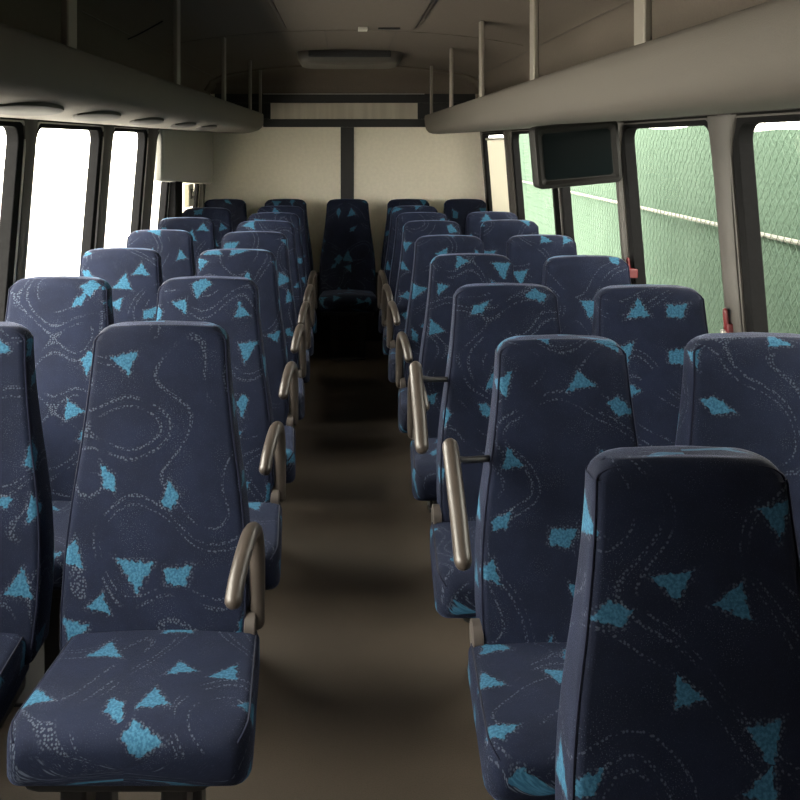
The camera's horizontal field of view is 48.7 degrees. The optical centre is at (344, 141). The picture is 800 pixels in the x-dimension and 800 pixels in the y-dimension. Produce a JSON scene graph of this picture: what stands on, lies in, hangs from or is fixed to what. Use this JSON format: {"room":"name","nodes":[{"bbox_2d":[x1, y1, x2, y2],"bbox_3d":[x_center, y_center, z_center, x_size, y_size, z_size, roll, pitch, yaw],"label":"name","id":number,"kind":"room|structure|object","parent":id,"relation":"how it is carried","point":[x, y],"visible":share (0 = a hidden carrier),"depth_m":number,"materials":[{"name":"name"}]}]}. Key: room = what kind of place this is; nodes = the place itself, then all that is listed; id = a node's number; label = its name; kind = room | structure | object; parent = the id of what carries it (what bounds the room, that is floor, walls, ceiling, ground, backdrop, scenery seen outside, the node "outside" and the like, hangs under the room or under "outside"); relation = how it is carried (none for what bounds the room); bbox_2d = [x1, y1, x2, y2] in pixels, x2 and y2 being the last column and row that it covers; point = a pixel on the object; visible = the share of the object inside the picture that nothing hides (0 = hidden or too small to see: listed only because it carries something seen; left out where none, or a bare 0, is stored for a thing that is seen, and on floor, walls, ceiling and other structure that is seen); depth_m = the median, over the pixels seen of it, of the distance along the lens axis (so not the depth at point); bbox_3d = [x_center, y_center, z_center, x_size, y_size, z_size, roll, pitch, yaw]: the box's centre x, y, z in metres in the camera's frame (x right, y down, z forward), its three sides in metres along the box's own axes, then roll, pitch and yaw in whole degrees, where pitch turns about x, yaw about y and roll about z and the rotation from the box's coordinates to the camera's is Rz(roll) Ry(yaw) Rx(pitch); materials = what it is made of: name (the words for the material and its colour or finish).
{"room":"vehicle interior","nodes":[
{"label":"vehicle interior","id":0,"kind":"room"},
{"bbox_2d":[0,341,495,799],"bbox_3d":[0.000,1.600,2.950,2.400,0.060,8.500,0,0,0],"label":"floor","id":1,"kind":"structure","parent":0,"point":[364,693],"depth_m":2.79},
{"bbox_2d":[0,322,53,728],"bbox_3d":[-0.918,1.003,1.902,0.428,1.134,0.541,0,0,0],"label":"seat","id":2,"kind":"object","parent":1,"relation":"on","point":[26,507],"visible":1,"depth_m":2.05,"materials":[{"name":"patterned fabric"},{"name":"black painted metal"},{"name":"black plastic"}]},
{"bbox_2d":[0,633,28,722],"bbox_3d":[-0.918,1.158,1.827,0.422,0.131,0.390,0,0,0],"label":"seat cushion","id":3,"kind":"object","parent":2,"relation":"on","point":[14,647],"depth_m":1.93,"materials":[{"name":"blue fabric"}]},
{"bbox_2d":[5,276,113,706],"bbox_3d":[-0.918,1.003,2.622,0.428,1.134,0.541,0,0,0],"label":"seat","id":4,"kind":"object","parent":1,"relation":"on","point":[64,315],"visible":0.3,"depth_m":2.78,"materials":[{"name":"patterned fabric"},{"name":"black painted metal"},{"name":"black plastic"}]},
{"bbox_2d":[52,501,70,589],"bbox_3d":[-0.918,1.158,2.547,0.422,0.131,0.390,0,0,0],"label":"seat cushion","id":5,"kind":"object","parent":4,"relation":"on","point":[61,509],"depth_m":2.45,"materials":[{"name":"blue fabric"}]},
{"bbox_2d":[79,247,162,323],"bbox_3d":[-0.918,1.003,3.392,0.428,1.134,0.541,0,0,0],"label":"seat","id":6,"kind":"object","parent":1,"relation":"on","point":[134,275],"visible":0.15,"depth_m":3.57,"materials":[{"name":"patterned fabric"},{"name":"black painted metal"},{"name":"black plastic"}]},
{"bbox_2d":[7,321,264,799],"bbox_3d":[-0.417,1.003,1.902,0.481,1.134,0.558,0,0,0],"label":"seat","id":7,"kind":"object","parent":1,"relation":"on","point":[152,683],"visible":1,"depth_m":2.01,"materials":[{"name":"patterned fabric"},{"name":"black painted metal"},{"name":"taupe plastic"}]},
{"bbox_2d":[7,630,259,785],"bbox_3d":[-0.411,1.158,1.827,0.467,0.131,0.390,0,0,0],"label":"seat cushion","id":8,"kind":"object","parent":7,"relation":"on","point":[114,707],"depth_m":1.69,"materials":[{"name":"blue fabric"}]},
{"bbox_2d":[126,229,195,282],"bbox_3d":[-0.918,1.003,4.152,0.428,1.134,0.541,0,0,0],"label":"seat","id":9,"kind":"object","parent":1,"relation":"on","point":[175,248],"visible":0.21,"depth_m":4.33,"materials":[{"name":"patterned fabric"},{"name":"black painted metal"},{"name":"black plastic"}]},
{"bbox_2d":[158,217,215,267],"bbox_3d":[-0.918,1.003,4.872,0.428,1.134,0.541,0,0,0],"label":"seat","id":10,"kind":"object","parent":1,"relation":"on","point":[202,230],"visible":0.22,"depth_m":5.05,"materials":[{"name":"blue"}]},
{"bbox_2d":[183,207,232,248],"bbox_3d":[-0.918,1.003,5.632,0.428,1.134,0.541,0,0,0],"label":"seat","id":11,"kind":"object","parent":1,"relation":"on","point":[221,218],"visible":0.17,"depth_m":5.81,"materials":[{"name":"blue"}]},
{"bbox_2d":[155,276,285,589],"bbox_3d":[-0.417,1.003,2.622,0.481,1.134,0.558,0,0,0],"label":"seat","id":12,"kind":"object","parent":1,"relation":"on","point":[231,303],"visible":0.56,"depth_m":2.78,"materials":[{"name":"patterned fabric"},{"name":"black painted metal"},{"name":"taupe plastic"}]},
{"bbox_2d":[248,502,281,589],"bbox_3d":[-0.411,1.158,2.547,0.467,0.131,0.390,0,0,0],"label":"seat cushion","id":13,"kind":"object","parent":12,"relation":"on","point":[268,514],"depth_m":2.50,"materials":[{"name":"blue fabric"}]},
{"bbox_2d":[204,199,246,231],"bbox_3d":[-0.918,1.003,6.512,0.428,1.134,0.541,0,0,0],"label":"seat","id":14,"kind":"object","parent":1,"relation":"on","point":[237,207],"visible":0.22,"depth_m":6.69,"materials":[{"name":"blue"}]},
{"bbox_2d":[196,248,297,482],"bbox_3d":[-0.417,1.003,3.362,0.481,1.134,0.558,0,0,0],"label":"seat","id":15,"kind":"object","parent":1,"relation":"on","point":[257,265],"visible":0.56,"depth_m":3.52,"materials":[{"name":"blue fabric"}]},
{"bbox_2d":[284,425,295,482],"bbox_3d":[-0.411,1.158,3.287,0.467,0.131,0.390,0,0,0],"label":"seat cushion","id":16,"kind":"object","parent":15,"relation":"on","point":[289,429],"depth_m":3.15,"materials":[{"name":"blue fabric"}]},
{"bbox_2d":[221,231,305,419],"bbox_3d":[-0.417,1.003,4.072,0.481,1.134,0.558,0,0,0],"label":"seat","id":17,"kind":"object","parent":1,"relation":"on","point":[276,243],"visible":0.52,"depth_m":4.24,"materials":[{"name":"blue fabric"}]},
{"bbox_2d":[298,378,304,419],"bbox_3d":[-0.411,1.158,3.997,0.467,0.131,0.390,0,0,0],"label":"seat cushion","id":18,"kind":"object","parent":17,"relation":"on","point":[301,398],"depth_m":3.84,"materials":[{"name":"blue fabric"}]},
{"bbox_2d":[236,220,310,382],"bbox_3d":[-0.417,1.003,4.662,0.481,1.134,0.558,0,0,0],"label":"seat","id":19,"kind":"object","parent":1,"relation":"on","point":[303,309],"visible":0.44,"depth_m":4.83,"materials":[{"name":"blue fabric"}]},
{"bbox_2d":[298,349,309,382],"bbox_3d":[-0.411,1.158,4.587,0.467,0.131,0.390,0,0,0],"label":"seat cushion","id":20,"kind":"object","parent":19,"relation":"on","point":[306,379],"depth_m":4.42,"materials":[{"name":"blue fabric"}]},
{"bbox_2d":[248,212,314,355],"bbox_3d":[-0.417,1.003,5.222,0.481,1.134,0.558,0,0,0],"label":"seat","id":21,"kind":"object","parent":1,"relation":"on","point":[307,290],"visible":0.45,"depth_m":5.39,"materials":[{"name":"blue fabric"}]},
{"bbox_2d":[308,329,313,355],"bbox_3d":[-0.411,1.158,5.147,0.467,0.131,0.390,0,0,0],"label":"seat cushion","id":22,"kind":"object","parent":21,"relation":"on","point":[311,350],"depth_m":4.98,"materials":[{"name":"blue fabric"}]},
{"bbox_2d":[257,206,317,333],"bbox_3d":[-0.417,1.003,5.792,0.481,1.134,0.558,0,0,0],"label":"seat","id":23,"kind":"object","parent":1,"relation":"on","point":[311,276],"visible":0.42,"depth_m":5.96,"materials":[{"name":"blue fabric"}]},
{"bbox_2d":[312,311,316,333],"bbox_3d":[-0.411,1.158,5.717,0.467,0.131,0.390,0,0,0],"label":"seat cushion","id":24,"kind":"object","parent":23,"relation":"on","point":[314,327],"depth_m":5.55,"materials":[{"name":"blue fabric"}]},
{"bbox_2d":[264,199,312,270],"bbox_3d":[-0.455,1.003,6.512,0.428,1.134,0.541,0,0,0],"label":"seat","id":25,"kind":"object","parent":1,"relation":"on","point":[273,202],"visible":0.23,"depth_m":6.70,"materials":[{"name":"patterned blue fabric upholstery"},{"name":"black plastic"}]},
{"bbox_2d":[318,199,376,359],"bbox_3d":[0.020,1.003,6.512,0.428,1.134,0.541,0,0,0],"label":"seat","id":26,"kind":"object","parent":1,"relation":"on","point":[347,275],"visible":1,"depth_m":6.64,"materials":[{"name":"patterned blue fabric upholstery"},{"name":"black plastic"}]},
{"bbox_2d":[318,289,376,311],"bbox_3d":[0.020,1.158,6.437,0.422,0.131,0.390,0,0,0],"label":"seat cushion","id":27,"kind":"object","parent":26,"relation":"on","point":[330,300],"depth_m":6.26,"materials":[{"name":"blue fabric"}]},
{"bbox_2d":[381,199,428,269],"bbox_3d":[0.485,1.003,6.512,0.428,1.134,0.541,0,0,0],"label":"seat","id":28,"kind":"object","parent":1,"relation":"on","point":[391,204],"visible":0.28,"depth_m":6.70,"materials":[{"name":"patterned blue fabric upholstery"},{"name":"black plastic"}]},
{"bbox_2d":[378,205,437,332],"bbox_3d":[0.452,1.003,5.812,0.481,1.134,0.558,0,0,0],"label":"seat","id":29,"kind":"object","parent":1,"relation":"on","point":[383,275],"visible":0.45,"depth_m":5.98,"materials":[{"name":"blue fabric"}]},
{"bbox_2d":[378,309,383,332],"bbox_3d":[0.446,1.158,5.737,0.467,0.131,0.390,0,0,0],"label":"seat cushion","id":30,"kind":"object","parent":29,"relation":"on","point":[380,328],"depth_m":5.57,"materials":[{"name":"blue fabric"}]},
{"bbox_2d":[382,212,447,354],"bbox_3d":[0.455,1.003,5.242,0.481,1.134,0.558,0,0,0],"label":"seat","id":31,"kind":"object","parent":1,"relation":"on","point":[388,291],"visible":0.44,"depth_m":5.41,"materials":[{"name":"blue fabric"}]},
{"bbox_2d":[383,326,389,354],"bbox_3d":[0.449,1.158,5.167,0.467,0.131,0.390,0,0,0],"label":"seat cushion","id":32,"kind":"object","parent":31,"relation":"on","point":[385,349],"depth_m":5.00,"materials":[{"name":"blue fabric"}]},
{"bbox_2d":[387,220,460,381],"bbox_3d":[0.459,1.003,4.672,0.481,1.134,0.558,0,0,0],"label":"seat","id":33,"kind":"object","parent":1,"relation":"on","point":[412,230],"visible":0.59,"depth_m":4.83,"materials":[{"name":"patterned fabric"},{"name":"metal"},{"name":"plastic"}]},
{"bbox_2d":[388,348,395,381],"bbox_3d":[0.453,1.158,4.597,0.467,0.131,0.390,0,0,0],"label":"seat cushion","id":34,"kind":"object","parent":33,"relation":"on","point":[392,352],"depth_m":4.43,"materials":[{"name":"blue fabric"}]},
{"bbox_2d":[396,234,483,512],"bbox_3d":[0.464,1.003,3.902,0.481,1.134,0.558,0,0,0],"label":"seat","id":35,"kind":"object","parent":1,"relation":"on","point":[408,343],"visible":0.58,"depth_m":4.06,"materials":[{"name":"patterned fabric"},{"name":"metal"},{"name":"plastic"}]},
{"bbox_2d":[398,387,407,432],"bbox_3d":[0.458,1.158,3.827,0.467,0.131,0.390,0,0,0],"label":"seat cushion","id":36,"kind":"object","parent":35,"relation":"on","point":[402,393],"depth_m":3.68,"materials":[{"name":"blue fabric"}]},
{"bbox_2d":[407,253,514,503],"bbox_3d":[0.469,1.003,3.212,0.481,1.134,0.558,0,0,0],"label":"seat","id":37,"kind":"object","parent":1,"relation":"on","point":[448,273],"visible":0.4,"depth_m":3.37,"materials":[{"name":"patterned fabric"},{"name":"metal"},{"name":"plastic"}]},
{"bbox_2d":[410,437,437,500],"bbox_3d":[0.463,1.158,3.137,0.467,0.131,0.390,0,0,0],"label":"seat cushion","id":38,"kind":"object","parent":37,"relation":"on","point":[423,466],"depth_m":2.98,"materials":[{"name":"blue fabric"}]},
{"bbox_2d":[443,199,486,234],"bbox_3d":[0.918,1.003,6.512,0.428,1.134,0.541,0,0,0],"label":"seat","id":39,"kind":"object","parent":1,"relation":"on","point":[456,210],"visible":0.22,"depth_m":6.69,"materials":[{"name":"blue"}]},
{"bbox_2d":[409,283,560,670],"bbox_3d":[0.444,1.003,2.482,0.511,1.134,0.541,0,0,0],"label":"seat","id":40,"kind":"object","parent":1,"relation":"on","point":[484,315],"visible":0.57,"depth_m":2.64,"materials":[{"name":"patterned fabric"},{"name":"metal"},{"name":"plastic"}]},
{"bbox_2d":[430,521,475,617],"bbox_3d":[0.462,1.158,2.407,0.457,0.131,0.390,0,0,0],"label":"seat cushion","id":41,"kind":"object","parent":40,"relation":"on","point":[454,588],"depth_m":2.25,"materials":[{"name":"blue fabric"}]},
{"bbox_2d":[465,211,517,237],"bbox_3d":[0.920,1.003,5.292,0.428,1.134,0.541,0,0,0],"label":"seat","id":42,"kind":"object","parent":1,"relation":"on","point":[474,220],"visible":0.13,"depth_m":5.48,"materials":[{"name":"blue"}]},
{"bbox_2d":[480,219,538,255],"bbox_3d":[0.920,1.003,4.712,0.428,1.134,0.541,0,0,0],"label":"seat","id":43,"kind":"object","parent":1,"relation":"on","point":[494,234],"visible":0.16,"depth_m":4.89,"materials":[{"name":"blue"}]},
{"bbox_2d":[442,334,637,799],"bbox_3d":[0.467,1.017,1.872,0.495,1.107,0.541,0,0,0],"label":"seat","id":44,"kind":"object","parent":1,"relation":"on","point":[559,402],"visible":0.72,"depth_m":2.01,"materials":[{"name":"patterned fabric"},{"name":"metal"},{"name":"plastic"}]},
{"bbox_2d":[468,642,566,799],"bbox_3d":[0.483,1.168,1.797,0.443,0.128,0.390,0,0,0],"label":"seat cushion","id":45,"kind":"object","parent":44,"relation":"on","point":[515,687],"depth_m":1.72,"materials":[{"name":"blue fabric"}]},
{"bbox_2d":[506,234,576,284],"bbox_3d":[0.920,1.003,3.912,0.428,1.134,0.541,0,0,0],"label":"seat","id":46,"kind":"object","parent":1,"relation":"on","point":[528,254],"visible":0.18,"depth_m":4.09,"materials":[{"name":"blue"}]},
{"bbox_2d":[542,255,630,334],"bbox_3d":[0.922,1.003,3.152,0.428,1.134,0.541,0,0,0],"label":"seat","id":47,"kind":"object","parent":1,"relation":"on","point":[575,280],"visible":0.19,"depth_m":3.33,"materials":[{"name":"patterned fabric"},{"name":"metal"},{"name":"plastic"}]},
{"bbox_2d":[592,284,708,446],"bbox_3d":[0.922,1.003,2.452,0.428,1.134,0.541,0,0,0],"label":"seat","id":48,"kind":"object","parent":1,"relation":"on","point":[653,324],"visible":0.16,"depth_m":2.62,"materials":[{"name":"dark blue patterned fabric"}]},
{"bbox_2d":[555,446,799,799],"bbox_3d":[0.508,1.027,1.152,0.453,1.086,0.561,0,0,0],"label":"seat","id":49,"kind":"object","parent":1,"relation":"on","point":[681,675],"visible":1,"depth_m":1.31,"materials":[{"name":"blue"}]},
{"bbox_2d":[675,332,799,558],"bbox_3d":[0.935,1.003,1.772,0.428,1.134,0.541,0,0,0],"label":"seat","id":50,"kind":"object","parent":1,"relation":"on","point":[741,390],"visible":0.31,"depth_m":1.94,"materials":[{"name":"dark blue patterned fabric"}]},
{"bbox_2d":[204,93,485,271],"bbox_3d":[0.000,0.485,7.130,2.320,2.170,0.060,0,0,0],"label":"wall","id":51,"kind":"structure","parent":0,"point":[255,168],"depth_m":7.10,"materials":[{"name":"beige paint"}]},
{"bbox_2d":[234,103,270,118],"bbox_3d":[-0.835,-0.250,7.093,0.470,0.129,0.013,0,0,0],"label":"trim","id":52,"kind":"structure","parent":51,"relation":"attached to","point":[266,107],"depth_m":7.09,"materials":[{"name":"black plastic"}]},
{"bbox_2d":[263,119,424,126],"bbox_3d":[0.000,-0.152,7.093,1.320,0.065,0.014,0,0,0],"label":"trim","id":53,"kind":"structure","parent":51,"relation":"attached to","point":[266,122],"depth_m":7.09,"materials":[{"name":"black"}]},
{"bbox_2d":[263,93,424,93],"bbox_3d":[-0.010,-0.387,7.085,1.300,0.008,0.009,0,0,0],"label":"trim","id":54,"kind":"structure","parent":51,"relation":"attached to","point":[263,93],"depth_m":7.08,"materials":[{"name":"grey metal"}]},
{"bbox_2d":[271,103,417,118],"bbox_3d":[-0.007,-0.250,7.096,1.185,0.129,0.008,0,0,0],"label":"trim","id":55,"kind":"structure","parent":51,"relation":"attached to","point":[278,110],"depth_m":7.09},
{"bbox_2d":[204,65,485,93],"bbox_3d":[0.000,-0.493,6.926,2.169,0.212,0.333,0,0,0],"label":"trim","id":56,"kind":"structure","parent":51,"relation":"attached to","point":[285,79],"depth_m":7.05,"materials":[{"name":"plastic"}]},
{"bbox_2d":[215,94,474,102],"bbox_3d":[0.000,-0.352,7.094,2.100,0.075,0.012,0,0,0],"label":"trim","id":57,"kind":"structure","parent":51,"relation":"attached to","point":[233,98],"depth_m":7.09,"materials":[{"name":"black plastic"}]},
{"bbox_2d":[341,127,353,198],"bbox_3d":[0.018,0.475,7.093,0.107,1.190,0.014,0,0,0],"label":"trim","id":58,"kind":"structure","parent":51,"relation":"attached to","point":[347,133],"depth_m":7.09,"materials":[{"name":"black plastic"}]},
{"bbox_2d":[313,272,382,340],"bbox_3d":[0.000,1.310,7.014,2.300,0.520,0.169,0,0,0],"label":"trim","id":59,"kind":"structure","parent":51,"relation":"attached to","point":[347,325],"depth_m":6.93,"materials":[{"name":"black plastic"}]},
{"bbox_2d":[418,103,460,118],"bbox_3d":[0.828,-0.250,7.093,0.485,0.129,0.013,0,0,0],"label":"trim","id":60,"kind":"structure","parent":51,"relation":"attached to","point":[423,108],"depth_m":7.09,"materials":[{"name":"black plastic"}]},
{"bbox_2d":[0,0,769,94],"bbox_3d":[0.000,-0.355,2.910,2.288,0.570,8.420,0,0,0],"label":"ceiling","id":61,"kind":"structure","parent":0,"point":[508,21],"depth_m":4.15,"materials":[{"name":"plastic"}]},
{"bbox_2d":[0,0,263,132],"bbox_3d":[-0.864,-0.326,2.848,0.449,0.528,8.195,0,0,0],"label":"luggage rack","id":62,"kind":"object","parent":61,"relation":"attached to","point":[41,78],"visible":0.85,"depth_m":2.39,"materials":[{"name":"plastic"}]},
{"bbox_2d":[0,102,63,115],"bbox_3d":[-0.730,-0.080,2.040,0.092,0.037,0.400,0,0,0],"label":"vent","id":63,"kind":"object","parent":62,"relation":"attached to","point":[6,108],"depth_m":2.01,"materials":[{"name":"black plastic"}]},
{"bbox_2d":[72,111,120,120],"bbox_3d":[-0.730,-0.080,2.600,0.092,0.037,0.400,0,0,0],"label":"vent","id":64,"kind":"object","parent":62,"relation":"attached to","point":[86,115],"depth_m":2.54,"materials":[{"name":"black"}]},
{"bbox_2d":[129,117,163,124],"bbox_3d":[-0.730,-0.080,3.250,0.092,0.037,0.400,0,0,0],"label":"vent","id":65,"kind":"object","parent":62,"relation":"attached to","point":[143,120],"depth_m":3.18,"materials":[{"name":"black"}]},
{"bbox_2d":[170,122,195,127],"bbox_3d":[-0.730,-0.080,3.980,0.092,0.037,0.400,0,0,0],"label":"vent","id":66,"kind":"object","parent":62,"relation":"attached to","point":[182,124],"depth_m":3.90,"materials":[{"name":"black"}]},
{"bbox_2d":[196,125,216,129],"bbox_3d":[-0.730,-0.080,4.650,0.092,0.037,0.400,0,0,0],"label":"vent","id":67,"kind":"object","parent":62,"relation":"attached to","point":[207,127],"depth_m":4.56,"materials":[{"name":"black"}]},
{"bbox_2d":[57,0,214,77],"bbox_3d":[-1.000,-0.497,2.735,0.009,0.009,8.039,0,0,0],"label":"trim","id":68,"kind":"structure","parent":61,"relation":"attached to","point":[57,0],"depth_m":4.02,"materials":[{"name":"grey"}]},
{"bbox_2d":[128,21,162,39],"bbox_3d":[-0.916,-0.507,3.994,0.023,0.062,0.290,0,0,-45],"label":"cable","id":69,"kind":"object","parent":61,"relation":"attached to","point":[160,21],"visible":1,"depth_m":3.96,"materials":[{"name":"black plastic"}]},
{"bbox_2d":[167,30,522,45],"bbox_3d":[0.000,-0.559,4.703,1.900,0.088,0.006,0,0,0],"label":"trim","id":70,"kind":"structure","parent":61,"relation":"attached to","point":[317,30],"depth_m":4.70,"materials":[{"name":"grey"}]},
{"bbox_2d":[297,49,401,68],"bbox_3d":[0.030,-0.572,5.952,0.690,0.112,0.546,0,0,0],"label":"ceiling vent","id":71,"kind":"object","parent":61,"relation":"in","point":[337,58],"visible":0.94,"depth_m":5.70,"materials":[{"name":"grey plastic"}]},
{"bbox_2d":[268,0,435,31],"bbox_3d":[0.030,-0.578,3.604,0.690,0.048,1.788,0,0,0],"label":"roof hatch","id":72,"kind":"object","parent":61,"relation":"attached to","point":[360,15],"visible":1,"depth_m":3.93,"materials":[{"name":"plastic"}]},
{"bbox_2d":[475,0,632,77],"bbox_3d":[1.000,-0.497,2.735,0.009,0.009,8.039,0,0,0],"label":"trim","id":73,"kind":"structure","parent":61,"relation":"attached to","point":[628,1],"depth_m":3.85,"materials":[{"name":"grey"}]},
{"bbox_2d":[425,0,799,133],"bbox_3d":[0.856,-0.327,2.848,0.464,0.527,8.195,0,0,0],"label":"luggage rack","id":74,"kind":"object","parent":61,"relation":"attached to","point":[748,59],"visible":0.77,"depth_m":1.83,"materials":[{"name":"plastic"}]},
{"bbox_2d":[529,121,621,188],"bbox_3d":[0.866,0.038,3.315,0.344,0.276,0.079,0,0,-6],"label":"monitor","id":75,"kind":"object","parent":74,"relation":"hanging from","point":[577,154],"visible":0.8,"depth_m":3.28,"materials":[{"name":"black plastic"}]},
{"bbox_2d":[480,108,799,230],"bbox_3d":[1.134,0.720,2.925,0.088,1.700,8.450,0,0,0],"label":"wall","id":76,"kind":"structure","parent":0,"point":[789,108],"depth_m":3.20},
{"bbox_2d":[481,130,509,210],"bbox_3d":[1.119,0.373,6.380,0.111,0.903,0.990,0,0,0],"label":"window","id":77,"kind":"structure","parent":76,"relation":"in","point":[484,135],"depth_m":6.81,"materials":[{"name":"black rubber"}]},
{"bbox_2d":[485,138,509,211],"bbox_3d":[1.122,0.373,6.365,0.079,0.808,0.868,0,0,0],"label":"window blind","id":78,"kind":"object","parent":77,"relation":"attached to","point":[496,149],"visible":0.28,"depth_m":6.40,"materials":[{"name":"beige fabric"}]},
{"bbox_2d":[503,130,515,214],"bbox_3d":[1.109,0.347,5.754,0.110,0.845,0.248,0,0,0],"label":"trim","id":79,"kind":"structure","parent":76,"relation":"attached to","point":[507,135],"depth_m":5.74,"materials":[{"name":"grey plastic"}]},
{"bbox_2d":[511,129,561,234],"bbox_3d":[1.119,0.373,5.150,0.111,0.903,1.090,0,0,0],"label":"window","id":80,"kind":"structure","parent":76,"relation":"in","point":[515,149],"depth_m":5.63,"materials":[{"name":"black rubber"}]},
{"bbox_2d":[559,187,621,256],"bbox_3d":[1.119,0.373,3.990,0.111,0.903,0.990,0,0,0],"label":"window","id":81,"kind":"structure","parent":76,"relation":"in","point":[564,192],"depth_m":4.42,"materials":[{"name":"black metal"}]},
{"bbox_2d":[616,122,627,261],"bbox_3d":[1.109,0.347,3.439,0.110,0.845,0.138,0,0,0],"label":"trim","id":82,"kind":"structure","parent":76,"relation":"attached to","point":[620,126],"depth_m":3.44,"materials":[{"name":"grey plastic"}]},
{"bbox_2d":[621,115,724,307],"bbox_3d":[1.119,0.373,2.995,0.111,0.903,0.900,0,0,0],"label":"window","id":83,"kind":"structure","parent":76,"relation":"in","point":[633,226],"depth_m":3.38,"materials":[{"name":"black metal"}]},
{"bbox_2d":[626,257,637,277],"bbox_3d":[1.099,0.483,3.385,0.047,0.078,0.032,0,0,0],"label":"handle","id":84,"kind":"object","parent":83,"relation":"attached to","point":[633,272],"visible":0.56,"depth_m":3.37,"materials":[{"name":"red plastic"}]},
{"bbox_2d":[707,114,741,332],"bbox_3d":[1.109,0.347,2.484,0.110,0.845,0.178,0,0,0],"label":"trim","id":85,"kind":"structure","parent":76,"relation":"attached to","point":[721,128],"depth_m":2.48,"materials":[{"name":"grey plastic"}]},
{"bbox_2d":[720,308,732,332],"bbox_3d":[1.097,0.513,2.515,0.047,0.078,0.032,0,0,0],"label":"handle","id":86,"kind":"object","parent":76,"relation":"attached to","point":[727,327],"visible":0.73,"depth_m":2.51,"materials":[{"name":"red plastic"}]},
{"bbox_2d":[730,109,799,332],"bbox_3d":[1.119,0.373,1.965,0.111,0.903,1.000,0,0,0],"label":"window","id":87,"kind":"structure","parent":76,"relation":"in","point":[753,306],"depth_m":2.40,"materials":[{"name":"black metal"}]},
{"bbox_3d":[-1.134,0.720,2.925,0.088,1.700,8.450,0,0,0],"label":"wall","id":88,"kind":"structure","parent":0,"visible":0},
{"bbox_2d":[0,117,25,321],"bbox_3d":[-1.119,0.373,2.413,0.111,0.903,1.105,0,0,0],"label":"window","id":89,"kind":"structure","parent":88,"relation":"in","point":[15,151],"depth_m":2.89,"materials":[{"name":"black metal"}]},
{"bbox_2d":[16,119,37,281],"bbox_3d":[-1.109,0.347,2.974,0.110,0.845,0.118,0,0,0],"label":"trim","id":90,"kind":"structure","parent":88,"relation":"attached to","point":[30,128],"depth_m":2.97,"materials":[{"name":"grey plastic"}]},
{"bbox_2d":[24,119,103,277],"bbox_3d":[-1.119,0.373,3.467,0.111,0.903,0.895,0,0,0],"label":"window","id":91,"kind":"structure","parent":88,"relation":"in","point":[93,185],"depth_m":3.84,"materials":[{"name":"black metal"}]},
{"bbox_2d":[96,125,113,248],"bbox_3d":[-1.109,0.347,3.951,0.110,0.845,0.162,0,0,0],"label":"trim","id":92,"kind":"structure","parent":88,"relation":"attached to","point":[108,133],"depth_m":3.94,"materials":[{"name":"grey plastic"}]},
{"bbox_2d":[104,125,147,243],"bbox_3d":[-1.119,0.373,4.407,0.111,0.903,0.775,0,0,0],"label":"window","id":93,"kind":"structure","parent":88,"relation":"in","point":[142,140],"depth_m":4.72,"materials":[{"name":"black metal"}]},
{"bbox_2d":[142,128,157,229],"bbox_3d":[-1.109,0.347,4.861,0.110,0.845,0.222,0,0,0],"label":"trim","id":94,"kind":"structure","parent":88,"relation":"attached to","point":[152,135],"depth_m":4.84,"materials":[{"name":"grey plastic"}]},
{"bbox_2d":[150,128,169,228],"bbox_3d":[-1.119,0.373,5.237,0.111,0.903,0.515,0,0,0],"label":"window","id":95,"kind":"structure","parent":88,"relation":"in","point":[165,186],"depth_m":5.42,"materials":[{"name":"black metal"}]},
{"bbox_2d":[167,181,182,217],"bbox_3d":[-1.093,0.470,5.585,0.085,0.600,0.230,0,0,0],"label":"trim","id":96,"kind":"structure","parent":88,"relation":"attached to","point":[175,206],"depth_m":5.47,"materials":[{"name":"black rubber"}]},
{"bbox_2d":[154,129,212,183],"bbox_3d":[-1.073,0.126,6.025,0.055,0.416,1.930,0,0,0],"label":"panel","id":97,"kind":"object","parent":88,"relation":"attached to","point":[184,156],"visible":0.84,"depth_m":5.73,"materials":[{"name":"grey plastic"}]},
{"bbox_2d":[183,183,193,211],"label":"window","id":98,"kind":"structure","parent":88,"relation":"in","point":[188,188],"depth_m":6.06,"materials":[{"name":"glass"}]},
{"bbox_2d":[193,184,199,207],"bbox_3d":[-1.128,0.503,6.188,0.091,0.643,0.935,0,0,0],"label":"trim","id":99,"kind":"structure","parent":88,"relation":"in","point":[196,186],"depth_m":6.58,"materials":[{"name":"black metal"}]},
{"bbox_2d":[198,184,203,207],"bbox_3d":[-1.115,0.520,6.670,0.090,0.700,0.060,0,0,0],"label":"trim","id":100,"kind":"structure","parent":88,"relation":"attached to","point":[201,193],"depth_m":6.64,"materials":[{"name":"black"}]},
{"label":"outside","id":101,"kind":"structure","parent":0,"visible":0},
{"bbox_2d":[0,169,160,277],"bbox_3d":[0.000,2.470,20.000,120.000,0.100,120.000,0,0,0],"label":"ground","id":102,"kind":"structure","parent":101,"point":[58,195],"depth_m":28.97,"materials":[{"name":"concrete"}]},
{"bbox_2d":[519,121,799,333],"bbox_3d":[2.365,1.020,5.100,0.150,2.855,14.200,0,0,0],"label":"fence","id":103,"kind":"object","parent":102,"relation":"on","point":[678,210],"visible":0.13,"depth_m":6.08,"materials":[{"name":"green metal"}]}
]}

